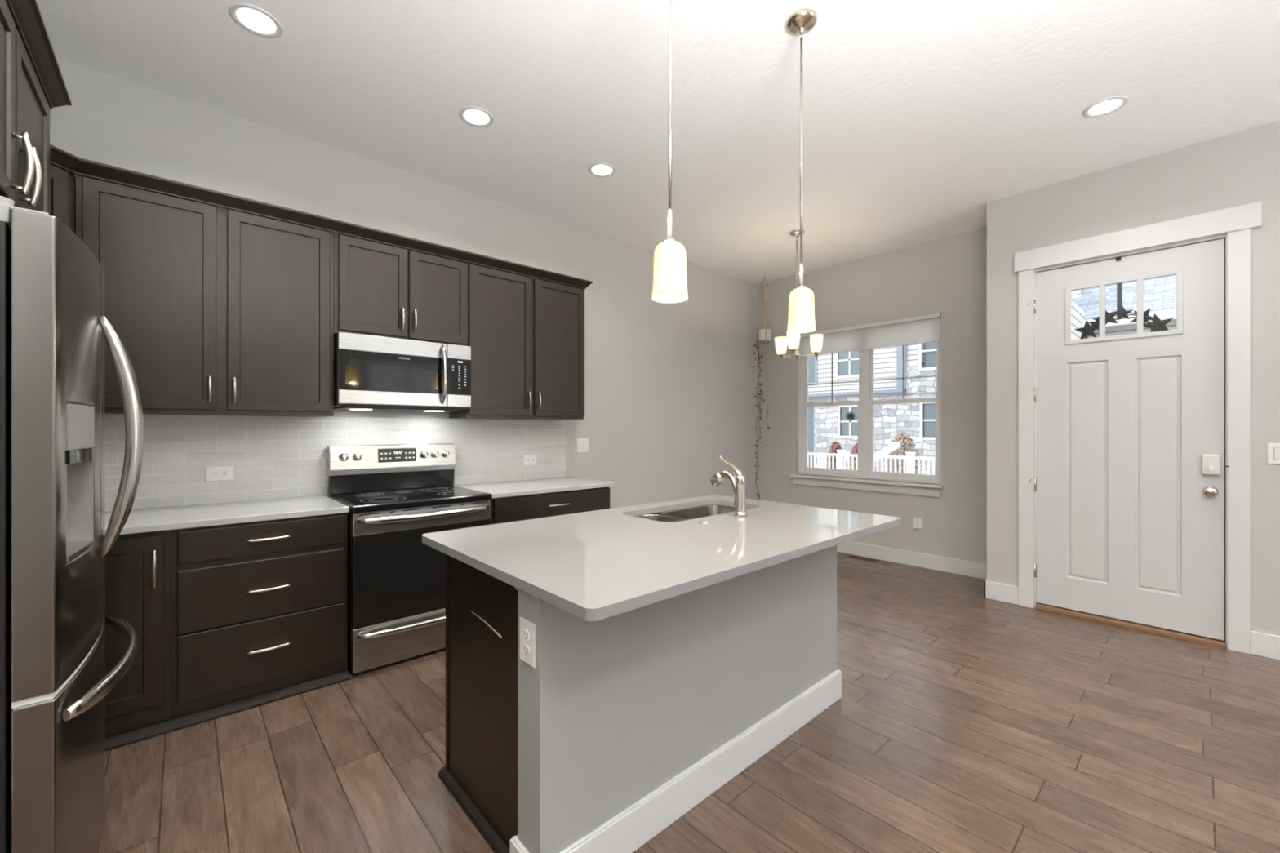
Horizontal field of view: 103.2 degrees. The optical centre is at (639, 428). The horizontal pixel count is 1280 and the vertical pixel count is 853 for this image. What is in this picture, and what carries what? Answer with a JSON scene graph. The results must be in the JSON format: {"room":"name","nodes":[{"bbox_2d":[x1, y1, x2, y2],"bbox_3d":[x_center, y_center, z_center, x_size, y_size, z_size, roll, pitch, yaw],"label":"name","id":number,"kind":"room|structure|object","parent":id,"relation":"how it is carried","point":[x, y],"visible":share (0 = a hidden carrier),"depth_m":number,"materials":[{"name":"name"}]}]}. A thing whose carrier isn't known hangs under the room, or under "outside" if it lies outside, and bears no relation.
{"room":"kitchen","nodes":[
{"label":"kitchen","id":0,"kind":"room"},
{"bbox_2d":[0,0,49,214],"bbox_3d":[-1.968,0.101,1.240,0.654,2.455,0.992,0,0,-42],"label":"upper cabinet","id":1,"kind":"object","parent":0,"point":[24,108],"visible":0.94,"depth_m":1.42,"materials":[{"name":"brown wood"}]},
{"bbox_2d":[4,0,71,109],"bbox_3d":[-1.959,-1.156,1.233,0.658,0.059,1.058,0,0,-42],"label":"crown molding","id":2,"kind":"structure","parent":1,"relation":"on","point":[26,15],"depth_m":1.54,"materials":[{"name":"brown wood"}]},
{"bbox_2d":[49,57,757,508],"bbox_3d":[-0.889,-0.223,4.228,6.500,3.103,0.120,0,0,-42],"label":"wall","id":3,"kind":"structure","parent":0,"point":[669,387],"depth_m":4.47,"materials":[{"name":"grey paint"}]},
{"bbox_2d":[49,164,75,234],"bbox_3d":[-2.740,-0.600,2.058,0.602,1.054,0.623,0,0,-42],"label":"upper cabinet","id":4,"kind":"object","parent":3,"relation":"attached to","point":[62,183],"visible":0.19,"depth_m":2.20,"materials":[{"name":"brown wood"}]},
{"bbox_2d":[49,144,592,289],"bbox_3d":[-1.672,-1.156,2.974,0.387,0.059,3.462,0,0,43],"label":"crown molding","id":5,"kind":"structure","parent":4,"relation":"attached to","point":[64,160],"depth_m":2.72,"materials":[{"name":"brown wood"}]},
{"bbox_2d":[75,175,333,417],"bbox_3d":[-2.225,-0.600,2.687,1.001,1.054,0.379,0,0,-42],"label":"upper cabinet","id":6,"kind":"object","parent":3,"relation":"attached to","point":[214,310],"visible":0.94,"depth_m":2.55,"materials":[{"name":"brown wood"}]},
{"bbox_2d":[105,413,565,511],"bbox_3d":[-1.906,0.171,3.224,3.402,0.486,0.010,0,0,-42],"label":"tile backsplash","id":7,"kind":"structure","parent":3,"relation":"attached to","point":[271,457],"depth_m":3.02,"materials":[{"name":"white tile"}]},
{"bbox_2d":[205,466,233,481],"bbox_3d":[-2.338,0.250,2.822,0.121,0.082,0.009,0,0,-42],"label":"wall outlet","id":8,"kind":"object","parent":7,"relation":"attached to","point":[213,473],"visible":1,"depth_m":2.82,"materials":[{"name":"white plastic"}]},
{"bbox_2d":[211,471,217,476],"bbox_3d":[-2.352,0.250,2.806,0.029,0.034,0.004,0,0,-42],"label":"receptacle","id":9,"kind":"object","parent":8,"relation":"attached to","point":[214,473],"depth_m":2.80,"materials":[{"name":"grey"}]},
{"bbox_2d":[221,470,227,476],"bbox_3d":[-2.321,0.250,2.834,0.029,0.034,0.004,0,0,-42],"label":"receptacle","id":10,"kind":"object","parent":8,"relation":"attached to","point":[224,473],"depth_m":2.83,"materials":[{"name":"grey plastic"}]},
{"bbox_2d":[523,454,536,465],"bbox_3d":[-0.893,0.256,4.124,0.121,0.082,0.009,0,0,-42],"label":"wall outlet","id":11,"kind":"object","parent":7,"relation":"attached to","point":[531,460],"visible":1,"depth_m":4.12,"materials":[{"name":"white plastic"}]},
{"bbox_2d":[333,233,467,346],"bbox_3d":[-1.558,-0.839,3.288,0.792,0.575,0.379,0,0,-42],"label":"upper cabinet","id":12,"kind":"object","parent":3,"relation":"attached to","point":[380,290],"visible":0.93,"depth_m":3.14,"materials":[{"name":"brown wood"}]},
{"bbox_2d":[333,331,471,412],"bbox_3d":[-1.528,-0.333,3.250,0.775,0.435,0.455,0,0,-42],"label":"microwave","id":13,"kind":"object","parent":12,"relation":"attached to","point":[371,372],"visible":0.99,"depth_m":3.08,"materials":[{"name":"silver metal"}]},
{"bbox_2d":[448,263,584,419],"bbox_3d":[-0.903,-0.601,3.878,0.970,1.052,0.379,0,0,-42],"label":"upper cabinet","id":14,"kind":"object","parent":3,"relation":"attached to","point":[526,335],"visible":0.97,"depth_m":3.73,"materials":[{"name":"brown wood"}]},
{"bbox_2d":[577,438,589,452],"bbox_3d":[-0.502,0.149,4.489,0.128,0.121,0.010,0,0,-42],"label":"light switch","id":15,"kind":"object","parent":3,"relation":"attached to","point":[583,444],"visible":1,"depth_m":4.49,"materials":[{"name":"white plastic"}]},
{"bbox_2d":[36,0,1279,284],"bbox_3d":[1.788,-1.825,1.258,6.500,0.100,8.116,0,0,-42],"label":"ceiling","id":16,"kind":"structure","parent":0,"point":[918,115],"depth_m":2.66,"materials":[{"name":"white paint"}]},
{"bbox_2d":[228,2,283,38],"bbox_3d":[-1.667,-1.772,2.206,0.188,0.006,0.188,0,0,-42],"label":"recessed light","id":17,"kind":"object","parent":16,"relation":"in","point":[255,20],"visible":1,"depth_m":2.20,"materials":[{"name":"white plastic"}]},
{"bbox_2d":[458,106,493,127],"bbox_3d":[-0.929,-1.772,2.885,0.188,0.006,0.188,0,0,-42],"label":"recessed light","id":18,"kind":"object","parent":16,"relation":"in","point":[474,116],"visible":1,"depth_m":2.88,"materials":[{"name":"beige plastic"}]},
{"bbox_2d":[588,162,615,177],"bbox_3d":[-0.260,-1.772,3.477,0.188,0.006,0.188,0,0,-42],"label":"recessed light","id":19,"kind":"object","parent":16,"relation":"in","point":[599,169],"visible":1,"depth_m":3.47,"materials":[{"name":"beige plastic"}]},
{"bbox_2d":[652,0,688,302],"bbox_3d":[0.099,-1.101,1.664,0.132,1.347,0.132,0,0,-42],"label":"pendant light","id":20,"kind":"object","parent":16,"relation":"hanging from","point":[669,286],"visible":1,"depth_m":1.63,"materials":[{"name":"white glass"}]},
{"bbox_2d":[751,276,771,500],"bbox_3d":[1.421,-0.435,5.928,0.230,2.678,0.163,0,0,12],"label":"hanging plant","id":21,"kind":"object","parent":16,"relation":"hanging from","point":[764,335],"visible":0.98,"depth_m":5.92,"materials":[{"name":"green plant"}]},
{"bbox_2d":[774,229,823,361],"bbox_3d":[1.385,-1.198,4.598,0.429,1.152,0.410,0,0,-42],"label":"chandelier","id":22,"kind":"object","parent":16,"relation":"hanging from","point":[793,339],"visible":0.94,"depth_m":4.57,"materials":[{"name":"nickel"},{"name":"opal glass"}]},
{"bbox_2d":[785,8,817,333],"bbox_3d":[0.703,-1.101,2.208,0.132,1.347,0.132,0,0,-42],"label":"pendant light","id":23,"kind":"object","parent":16,"relation":"hanging from","point":[801,22],"visible":1,"depth_m":2.19,"materials":[{"name":"white glass"}]},
{"bbox_2d":[1082,95,1128,117],"bbox_3d":[2.564,-1.772,2.795,0.188,0.006,0.188,0,0,-42],"label":"recessed light","id":24,"kind":"object","parent":16,"relation":"in","point":[1105,106],"visible":1,"depth_m":2.79,"materials":[{"name":"beige plastic"}]},
{"bbox_2d":[98,551,1279,852],"bbox_3d":[1.788,1.368,1.258,6.500,0.080,8.116,0,0,-42],"label":"floor","id":25,"kind":"structure","parent":0,"point":[963,721],"depth_m":2.05,"materials":[{"name":"brown wood"}]},
{"bbox_2d":[0,195,143,852],"bbox_3d":[-1.894,0.395,1.329,0.846,1.866,0.890,0,0,-42],"label":"refrigerator","id":26,"kind":"object","parent":25,"relation":"on","point":[55,328],"visible":1,"depth_m":1.20,"materials":[{"name":"silver metal"}]},
{"bbox_2d":[104,529,170,751],"bbox_3d":[-2.609,0.886,2.148,0.918,0.884,0.665,0,0,-42],"label":"base cabinet","id":27,"kind":"object","parent":25,"relation":"on","point":[138,565],"visible":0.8,"depth_m":2.18,"materials":[{"name":"brown wood"}]},
{"bbox_2d":[105,494,349,534],"bbox_3d":[-2.356,0.429,2.387,1.614,0.030,0.649,0,0,-42],"label":"countertop","id":28,"kind":"structure","parent":27,"relation":"on","point":[174,517],"depth_m":2.51,"materials":[{"name":"stone"}]},
{"bbox_2d":[170,512,349,732],"bbox_3d":[-2.010,0.886,2.689,0.695,0.884,0.664,0,0,-42],"label":"base cabinet","id":29,"kind":"object","parent":25,"relation":"on","point":[259,610],"visible":0.97,"depth_m":2.44,"materials":[{"name":"brown wood"}]},
{"bbox_2d":[327,443,492,674],"bbox_3d":[-1.426,0.717,3.161,0.786,1.222,0.704,0,0,-42],"label":"range","id":30,"kind":"object","parent":25,"relation":"on","point":[397,581],"visible":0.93,"depth_m":2.92,"materials":[{"name":"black metal"}]},
{"bbox_2d":[328,485,492,513],"bbox_3d":[-1.423,0.429,3.158,0.786,0.038,0.602,0,0,-42],"label":"cooktop","id":31,"kind":"object","parent":30,"relation":"in","point":[388,501],"depth_m":3.04,"materials":[{"name":"black glass"}]},
{"bbox_2d":[351,518,489,628],"bbox_3d":[-1.249,0.818,2.969,0.776,0.494,0.037,0,0,-42],"label":"oven","id":32,"kind":"object","parent":30,"relation":"in","point":[396,577],"depth_m":2.84,"materials":[{"name":"black"}]},
{"bbox_2d":[356,505,488,524],"bbox_3d":[-1.211,0.497,2.925,0.744,0.040,0.066,0,0,-42],"label":"handle","id":33,"kind":"object","parent":30,"relation":"in","point":[442,512],"depth_m":2.90,"materials":[{"name":"silver metal"}]},
{"bbox_2d":[489,487,609,524],"bbox_3d":[-0.785,0.886,3.791,0.979,0.884,0.665,0,0,-42],"label":"base cabinet","id":34,"kind":"object","parent":25,"relation":"on","point":[519,508],"visible":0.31,"depth_m":3.52,"materials":[{"name":"brown wood"}]},
{"bbox_2d":[453,476,614,497],"bbox_3d":[-0.786,0.429,3.802,1.013,0.030,0.649,0,0,-42],"label":"countertop","id":35,"kind":"structure","parent":34,"relation":"on","point":[530,486],"depth_m":3.69,"materials":[{"name":"stone"}]},
{"bbox_2d":[438,512,841,852],"bbox_3d":[0.091,0.886,2.232,1.709,0.883,0.807,0,0,-42],"label":"kitchen island","id":36,"kind":"object","parent":25,"relation":"on","point":[623,724],"visible":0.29,"depth_m":1.70,"materials":[{"name":"grey paint"}]},
{"bbox_2d":[520,617,535,668],"bbox_3d":[-0.317,0.600,1.425,0.009,0.121,0.082,0,0,-42],"label":"wall outlet","id":37,"kind":"object","parent":36,"relation":"attached to","point":[527,628],"visible":1,"depth_m":1.42,"materials":[{"name":"white plastic"}]},
{"bbox_2d":[523,644,529,655],"bbox_3d":[-0.319,0.621,1.424,0.004,0.029,0.034,0,0,-42],"label":"receptacle","id":38,"kind":"object","parent":37,"relation":"attached to","point":[526,647],"depth_m":1.42,"materials":[{"name":"grey plastic"}]},
{"bbox_2d":[523,629,529,640],"bbox_3d":[-0.319,0.579,1.424,0.004,0.029,0.034,0,0,-42],"label":"receptacle","id":39,"kind":"object","parent":37,"relation":"attached to","point":[526,632],"depth_m":1.42,"materials":[{"name":"grey plastic"}]},
{"bbox_2d":[422,494,901,621],"bbox_3d":[0.179,0.429,2.174,1.797,0.030,1.123,0,0,-42],"label":"island countertop","id":40,"kind":"structure","parent":36,"relation":"on","point":[597,565],"depth_m":1.77,"materials":[{"name":"stone"}]},
{"bbox_2d":[634,505,734,522],"bbox_3d":[0.275,0.543,2.599,0.746,0.196,0.380,0,0,-42],"label":"sink","id":41,"kind":"object","parent":40,"relation":"in","point":[688,513],"visible":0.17,"depth_m":2.85,"materials":[{"name":"silver metal"}]},
{"bbox_2d":[697,520,710,524],"bbox_3d":[0.282,0.411,2.228,0.052,0.005,0.052,0,0,-42],"label":"button","id":42,"kind":"object","parent":40,"relation":"on","point":[701,522],"visible":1,"depth_m":2.22,"materials":[{"name":"silver metal"}]},
{"bbox_2d":[710,455,746,516],"bbox_3d":[0.428,0.273,2.465,0.062,0.283,0.209,0,0,-42],"label":"faucet","id":43,"kind":"object","parent":40,"relation":"on","point":[738,483],"visible":1,"depth_m":2.40,"materials":[{"name":"silver metal"}]},
{"bbox_2d":[847,555,879,562],"bbox_3d":[2.273,1.326,5.171,0.100,0.004,0.300,0,0,-42],"label":"floor vent","id":44,"kind":"object","parent":25,"relation":"in","point":[850,556],"visible":1,"depth_m":5.16,"materials":[{"name":"brown"}]},
{"bbox_2d":[757,226,986,564],"bbox_3d":[2.357,-0.223,5.362,0.160,3.103,2.541,0,0,-42],"label":"wall","id":45,"kind":"structure","parent":0,"point":[947,277],"depth_m":4.91,"materials":[{"name":"grey paint"}]},
{"bbox_2d":[790,317,943,497],"bbox_3d":[2.323,-0.220,5.332,0.180,1.722,1.577,0,0,-42],"label":"window","id":46,"kind":"structure","parent":45,"relation":"in","point":[866,401],"depth_m":5.30,"materials":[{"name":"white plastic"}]},
{"bbox_2d":[798,313,941,357],"bbox_3d":[2.319,-0.951,5.313,0.062,0.255,1.507,0,0,-42],"label":"roller shade","id":47,"kind":"object","parent":46,"relation":"attached to","point":[926,328],"visible":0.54,"depth_m":5.18,"materials":[{"name":"white fabric"}]},
{"bbox_2d":[836,541,986,579],"bbox_3d":[2.292,1.261,5.303,0.016,0.135,2.541,0,0,-42],"label":"baseboard","id":48,"kind":"structure","parent":45,"relation":"attached to","point":[976,570],"depth_m":4.88,"materials":[{"name":"white wood"}]},
{"bbox_2d":[913,517,922,528],"bbox_3d":[2.674,0.912,4.883,0.009,0.106,0.078,0,0,-42],"label":"wall outlet","id":49,"kind":"object","parent":45,"relation":"attached to","point":[917,522],"visible":1,"depth_m":4.88,"materials":[{"name":"white plastic"}]},
{"bbox_2d":[986,120,1279,635],"bbox_3d":[4.779,-0.223,2.243,0.736,3.103,5.335,0,0,-42],"label":"wall","id":50,"kind":"structure","parent":0,"point":[1242,167],"depth_m":3.29,"materials":[{"name":"grey paint"}]},
{"bbox_2d":[983,578,1017,604],"bbox_3d":[2.985,1.261,4.090,0.576,0.135,0.221,0,0,-42],"label":"baseboard","id":51,"kind":"structure","parent":50,"relation":"attached to","point":[1007,593],"depth_m":3.90,"materials":[{"name":"white wood"}]},
{"bbox_2d":[1014,200,1261,653],"bbox_3d":[3.269,0.003,3.432,0.196,2.651,1.179,0,0,-42],"label":"door","id":52,"kind":"structure","parent":50,"relation":"in","point":[1141,482],"depth_m":3.33,"materials":[{"name":"white wood"}]},
{"bbox_2d":[1074,256,1173,338],"bbox_3d":[3.264,-0.729,3.454,0.090,0.872,0.536,0,0,-42],"label":"wreath","id":53,"kind":"object","parent":52,"relation":"hanging from","point":[1157,325],"visible":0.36,"depth_m":3.46,"materials":[{"name":"black metal"}]},
{"bbox_2d":[1250,631,1279,660],"bbox_3d":[4.942,1.261,1.501,0.016,0.135,4.013,0,0,-42],"label":"baseboard","id":54,"kind":"structure","parent":50,"relation":"attached to","point":[1264,645],"depth_m":2.94,"materials":[{"name":"white wood"}]},
{"bbox_2d":[1267,443,1279,464],"bbox_3d":[3.671,0.144,2.915,0.010,0.121,0.082,0,0,-42],"label":"light switch","id":55,"kind":"object","parent":50,"relation":"attached to","point":[1273,449],"visible":1,"depth_m":2.93,"materials":[{"name":"white plastic"}]},
{"label":"outside","id":56,"kind":"structure","parent":0,"visible":0},
{"bbox_3d":[19.280,1.678,27.468,54.580,0.100,75.000,0,0,-42],"label":"ground","id":57,"kind":"structure","parent":56,"visible":0},
{"bbox_2d":[826,441,846,468],"bbox_3d":[5.454,0.985,14.114,0.593,1.292,0.590,0,0,-42],"label":"shrub","id":58,"kind":"object","parent":57,"relation":"on","point":[836,446],"visible":0.33,"depth_m":14.06,"materials":[{"name":"brown plant"}]},
{"bbox_2d":[849,442,857,470],"bbox_3d":[5.872,1.004,13.664,0.582,1.256,0.587,0,0,-42],"label":"shrub","id":59,"kind":"object","parent":57,"relation":"on","point":[855,451],"visible":0.21,"depth_m":13.61,"materials":[{"name":"brown plant"}]},
{"bbox_2d":[807,449,935,475],"bbox_3d":[4.417,1.031,10.037,0.140,1.195,7.000,0,0,-42],"label":"picket fence","id":60,"kind":"object","parent":57,"relation":"on","point":[909,460],"visible":0.24,"depth_m":9.75,"materials":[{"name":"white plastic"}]},
{"bbox_2d":[884,432,922,474],"bbox_3d":[6.520,0.850,12.626,0.899,1.564,0.887,0,0,-42],"label":"shrub","id":61,"kind":"object","parent":57,"relation":"on","point":[902,437],"visible":0.44,"depth_m":12.52,"materials":[{"name":"brown plant"}]},
{"bbox_2d":[807,275,1176,475],"bbox_3d":[8.859,-2.322,14.444,8.500,7.900,22.400,0,0,-42],"label":"house","id":62,"kind":"structure","parent":57,"relation":"on","point":[827,424],"depth_m":16.97,"materials":[{"name":"stone"}]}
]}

